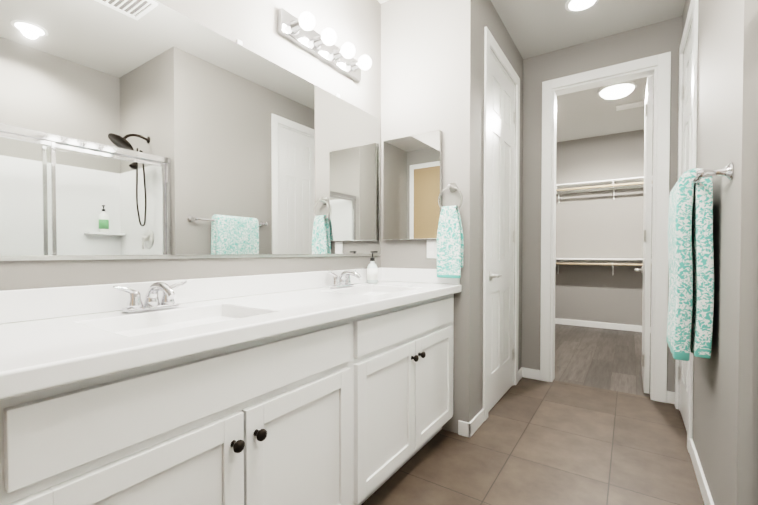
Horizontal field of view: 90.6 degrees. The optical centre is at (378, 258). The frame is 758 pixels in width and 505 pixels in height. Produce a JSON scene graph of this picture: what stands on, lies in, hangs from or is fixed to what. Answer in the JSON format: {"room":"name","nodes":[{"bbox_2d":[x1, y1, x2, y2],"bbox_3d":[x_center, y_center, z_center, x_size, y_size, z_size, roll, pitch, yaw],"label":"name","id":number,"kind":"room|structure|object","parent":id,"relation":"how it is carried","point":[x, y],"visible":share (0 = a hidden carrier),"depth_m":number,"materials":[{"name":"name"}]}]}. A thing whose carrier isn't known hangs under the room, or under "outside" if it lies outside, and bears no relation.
{"room":"bathroom","nodes":[
{"label":"bathroom","id":0,"kind":"room"},
{"bbox_2d":[0,0,380,290],"bbox_3d":[-0.644,-0.314,1.646,0.128,2.740,4.750,1,1,34],"label":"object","id":1,"kind":"object","parent":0,"point":[139,127],"depth_m":1.40,"materials":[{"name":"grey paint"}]},
{"bbox_2d":[0,254,379,260],"bbox_3d":[-0.795,-0.004,1.313,0.009,0.012,2.880,1,1,34],"label":"channel","id":2,"kind":"object","parent":1,"relation":"attached to","point":[17,258],"visible":1,"depth_m":1.31,"materials":[{"name":"silver metal"}]},
{"bbox_2d":[236,39,339,97],"bbox_3d":[-0.595,-0.920,1.597,0.009,0.018,1.324,1,1,34],"label":"mirror clip","id":3,"kind":"object","parent":1,"relation":"attached to","point":[239,42],"visible":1,"depth_m":1.60,"materials":[{"name":"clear plastic"}]},
{"bbox_2d":[278,8,370,81],"bbox_3d":[-0.243,-1.125,1.988,0.155,0.110,0.625,1,1,34],"label":"sconce","id":4,"kind":"object","parent":1,"relation":"attached to","point":[301,32],"visible":1,"depth_m":1.92,"materials":[{"name":"silver metal"}]},
{"bbox_2d":[381,0,450,430],"bbox_3d":[0.253,-0.327,2.435,0.500,2.740,0.120,1,1,34],"label":"wall","id":5,"kind":"structure","parent":0,"point":[415,67],"depth_m":2.37,"materials":[{"name":"grey paint"}]},
{"bbox_2d":[383,130,441,239],"bbox_3d":[0.205,-0.447,2.375,0.409,0.653,0.027,1,1,34],"label":"medicine cabinet mirror","id":6,"kind":"object","parent":5,"relation":"attached to","point":[412,177],"visible":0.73,"depth_m":2.35,"materials":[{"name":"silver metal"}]},
{"bbox_2d":[427,240,436,257],"bbox_3d":[0.326,-0.058,2.314,0.070,0.115,0.006,1,1,34],"label":"electrical outlet plate","id":7,"kind":"object","parent":5,"relation":"attached to","point":[431,248],"visible":0.96,"depth_m":2.31,"materials":[{"name":"white plastic"}]},
{"bbox_2d":[429,243,433,254],"bbox_3d":[0.324,-0.058,2.312,0.030,0.073,0.002,1,1,34],"label":"socket","id":8,"kind":"object","parent":7,"relation":"attached to","point":[431,245],"depth_m":2.31,"materials":[{"name":"white plastic"}]},
{"bbox_2d":[437,183,463,277],"bbox_3d":[0.420,-0.169,2.209,0.155,0.564,0.073,1,1,34],"label":"towel ring","id":9,"kind":"object","parent":5,"relation":"attached to","point":[450,245],"visible":1,"depth_m":2.18,"materials":[{"name":"fabric"}]},
{"bbox_2d":[450,0,522,432],"bbox_3d":[0.834,-0.332,2.745,0.120,2.740,1.280,1,1,34],"label":"wall","id":10,"kind":"structure","parent":0,"point":[471,20],"depth_m":2.23,"materials":[{"name":"grey paint"}]},
{"bbox_2d":[458,420,470,436],"bbox_3d":[0.503,1.004,2.209,0.075,0.085,0.013,1,1,34],"label":"baseboard","id":11,"kind":"structure","parent":10,"relation":"attached to","point":[463,428],"depth_m":2.21,"materials":[{"name":"white wood"}]},
{"bbox_2d":[469,408,483,437],"bbox_3d":[0.597,1.003,2.294,0.013,0.085,0.258,1,1,34],"label":"baseboard","id":12,"kind":"structure","parent":10,"relation":"attached to","point":[476,421],"depth_m":2.27,"materials":[{"name":"white wood"}]},
{"bbox_2d":[483,26,519,420],"bbox_3d":[0.860,-0.215,2.771,0.135,2.505,0.860,1,1,34],"label":"door frame","id":13,"kind":"structure","parent":10,"relation":"attached to","point":[490,42],"depth_m":2.43,"materials":[{"name":"white wood"}]},
{"bbox_2d":[488,53,515,411],"bbox_3d":[0.889,-0.170,2.761,0.161,2.400,0.683,1,1,34],"label":"closet door","id":14,"kind":"structure","parent":10,"relation":"in","point":[501,227],"depth_m":2.73,"materials":[{"name":"white wood"}]},
{"bbox_2d":[518,367,522,381],"bbox_3d":[1.196,0.988,3.188,0.013,0.085,0.175,1,1,34],"label":"baseboard","id":15,"kind":"structure","parent":10,"relation":"attached to","point":[520,373],"depth_m":3.19,"materials":[{"name":"white wood"}]},
{"bbox_2d":[377,0,684,141],"bbox_3d":[1.264,-1.742,2.115,3.150,0.100,7.790,1,1,34],"label":"ceiling","id":16,"kind":"structure","parent":0,"point":[536,27],"depth_m":2.83,"materials":[{"name":"grey paint"}]},
{"bbox_2d":[565,0,598,11],"bbox_3d":[1.343,-1.694,2.477,0.206,0.008,0.206,1,1,34],"label":"recessed light","id":17,"kind":"object","parent":16,"relation":"in","point":[576,5],"visible":1,"depth_m":2.50,"materials":[{"name":"white"}]},
{"bbox_2d":[598,81,636,98],"bbox_3d":[2.403,-1.674,3.790,0.330,0.090,0.330,1,1,34],"label":"light","id":18,"kind":"object","parent":16,"relation":"attached to","point":[618,90],"visible":0.96,"depth_m":3.71,"materials":[{"name":"white"}]},
{"bbox_2d":[616,100,644,110],"bbox_3d":[2.870,-1.720,4.198,0.360,0.012,0.160,1,1,34],"label":"ceiling vent","id":19,"kind":"object","parent":16,"relation":"in","point":[630,105],"visible":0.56,"depth_m":4.21,"materials":[{"name":"white metal"}]},
{"bbox_2d":[361,377,704,504],"bbox_3d":[0.447,1.117,0.942,3.150,0.100,4.855,1,1,34],"label":"floor","id":20,"kind":"structure","parent":0,"point":[529,441],"depth_m":1.98,"materials":[{"name":"brown tile"}]},
{"bbox_2d":[0,267,461,504],"bbox_3d":[-0.560,0.570,1.164,0.576,0.987,2.918,1,1,34],"label":"bathroom vanity","id":21,"kind":"object","parent":20,"relation":"on","point":[333,387],"visible":1,"depth_m":1.06,"materials":[{"name":"white wood"}]},
{"bbox_2d":[113,281,186,312],"bbox_3d":[-0.705,0.122,1.207,0.161,0.094,0.228,1,1,34],"label":"faucet","id":22,"kind":"object","parent":21,"relation":"on","point":[167,304],"depth_m":1.21,"materials":[{"name":"silver metal"}]},
{"bbox_2d":[329,270,361,287],"bbox_3d":[-0.160,0.109,2.021,0.161,0.094,0.228,1,1,34],"label":"faucet","id":23,"kind":"object","parent":21,"relation":"on","point":[343,281],"depth_m":2.01,"materials":[{"name":"silver metal"}]},
{"bbox_2d":[367,251,377,282],"bbox_3d":[-0.040,0.053,2.313,0.069,0.195,0.068,1,1,34],"label":"soap bottle","id":24,"kind":"object","parent":21,"relation":"on","point":[372,272],"visible":1,"depth_m":2.29,"materials":[{"name":"white plastic"}]},
{"bbox_2d":[521,16,681,391],"bbox_3d":[1.672,-0.337,3.026,2.740,2.740,0.120,1,1,34],"label":"wall","id":25,"kind":"structure","parent":0,"point":[665,36],"depth_m":3.15,"materials":[{"name":"grey paint"}]},
{"bbox_2d":[522,367,539,379],"bbox_3d":[1.300,0.988,3.216,0.155,0.085,0.013,1,1,34],"label":"baseboard","id":26,"kind":"structure","parent":25,"relation":"attached to","point":[531,373],"depth_m":3.21,"materials":[{"name":"white wood"}]},
{"bbox_2d":[540,52,670,402],"bbox_3d":[1.755,-0.181,2.972,0.701,2.430,0.118,1,1,34],"label":"door frame","id":27,"kind":"structure","parent":25,"relation":"attached to","point":[628,76],"depth_m":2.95,"materials":[{"name":"white wood"}]},
{"bbox_2d":[634,76,652,393],"bbox_3d":[2.219,-0.176,3.106,0.161,2.400,0.673,1,1,34],"label":"closet door","id":28,"kind":"structure","parent":25,"relation":"in","point":[645,269],"depth_m":2.85,"materials":[{"name":"white wood"}]},
{"bbox_2d":[667,391,674,403],"bbox_3d":[2.096,0.997,2.683,0.060,0.085,0.013,1,1,34],"label":"baseboard","id":29,"kind":"structure","parent":25,"relation":"attached to","point":[670,397],"depth_m":2.68,"materials":[{"name":"white wood"}]},
{"bbox_2d":[554,324,650,396],"bbox_3d":[2.615,1.065,4.177,3.150,0.100,2.935,1,1,34],"label":"floor","id":30,"kind":"structure","parent":0,"point":[606,359],"depth_m":3.82,"materials":[{"name":"wood"}]},
{"bbox_2d":[555,129,652,326],"bbox_3d":[3.242,-0.375,5.368,2.740,2.740,0.120,1,1,34],"label":"wall","id":31,"kind":"structure","parent":0,"point":[597,224],"depth_m":5.35,"materials":[{"name":"grey paint"}]},
{"bbox_2d":[555,318,650,332],"bbox_3d":[3.204,0.953,5.334,2.500,0.085,0.013,1,1,34],"label":"baseboard","id":32,"kind":"structure","parent":31,"relation":"attached to","point":[626,327],"depth_m":5.35,"materials":[{"name":"white wood"}]},
{"bbox_2d":[555,176,651,274],"bbox_3d":[3.124,-0.411,5.191,2.496,1.298,0.300,1,1,34],"label":"closet shelf","id":33,"kind":"object","parent":31,"relation":"attached to","point":[615,184],"visible":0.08,"depth_m":5.07,"materials":[{"name":"white"}]},
{"bbox_2d":[682,0,757,504],"bbox_3d":[1.679,-0.318,1.877,0.120,2.740,1.780,1,1,34],"label":"wall","id":34,"kind":"structure","parent":0,"point":[725,408],"depth_m":1.29,"materials":[{"name":"grey paint"}]},
{"bbox_2d":[678,26,692,430],"bbox_3d":[1.915,-0.163,2.302,0.161,2.400,0.583,1,1,34],"label":"room door","id":35,"kind":"structure","parent":34,"relation":"in","point":[686,97],"depth_m":2.38,"materials":[{"name":"white wood"}]},
{"bbox_2d":[675,0,698,451],"bbox_3d":[1.936,-0.207,2.279,0.135,2.505,0.760,1,1,34],"label":"door frame","id":36,"kind":"structure","parent":34,"relation":"attached to","point":[692,11],"depth_m":2.04,"materials":[{"name":"white wood"}]},
{"bbox_2d":[666,162,733,360],"bbox_3d":[1.348,0.025,1.623,0.138,0.763,0.780,1,1,34],"label":"towel rail","id":37,"kind":"object","parent":34,"relation":"attached to","point":[691,276],"visible":1,"depth_m":1.48,"materials":[{"name":"teal fabric"}]},
{"bbox_2d":[666,168,713,360],"bbox_3d":[1.354,0.025,1.644,0.123,0.763,0.433,1,1,34],"label":"towel","id":38,"kind":"object","parent":37,"relation":"hanging from","point":[690,212],"depth_m":1.48,"materials":[{"name":"teal fabric"}]},
{"bbox_2d":[689,438,713,504],"bbox_3d":[1.402,1.014,1.606,0.013,0.085,0.985,1,1,34],"label":"baseboard","id":39,"kind":"structure","parent":34,"relation":"attached to","point":[704,487],"depth_m":1.72,"materials":[{"name":"white wood"}]}
]}

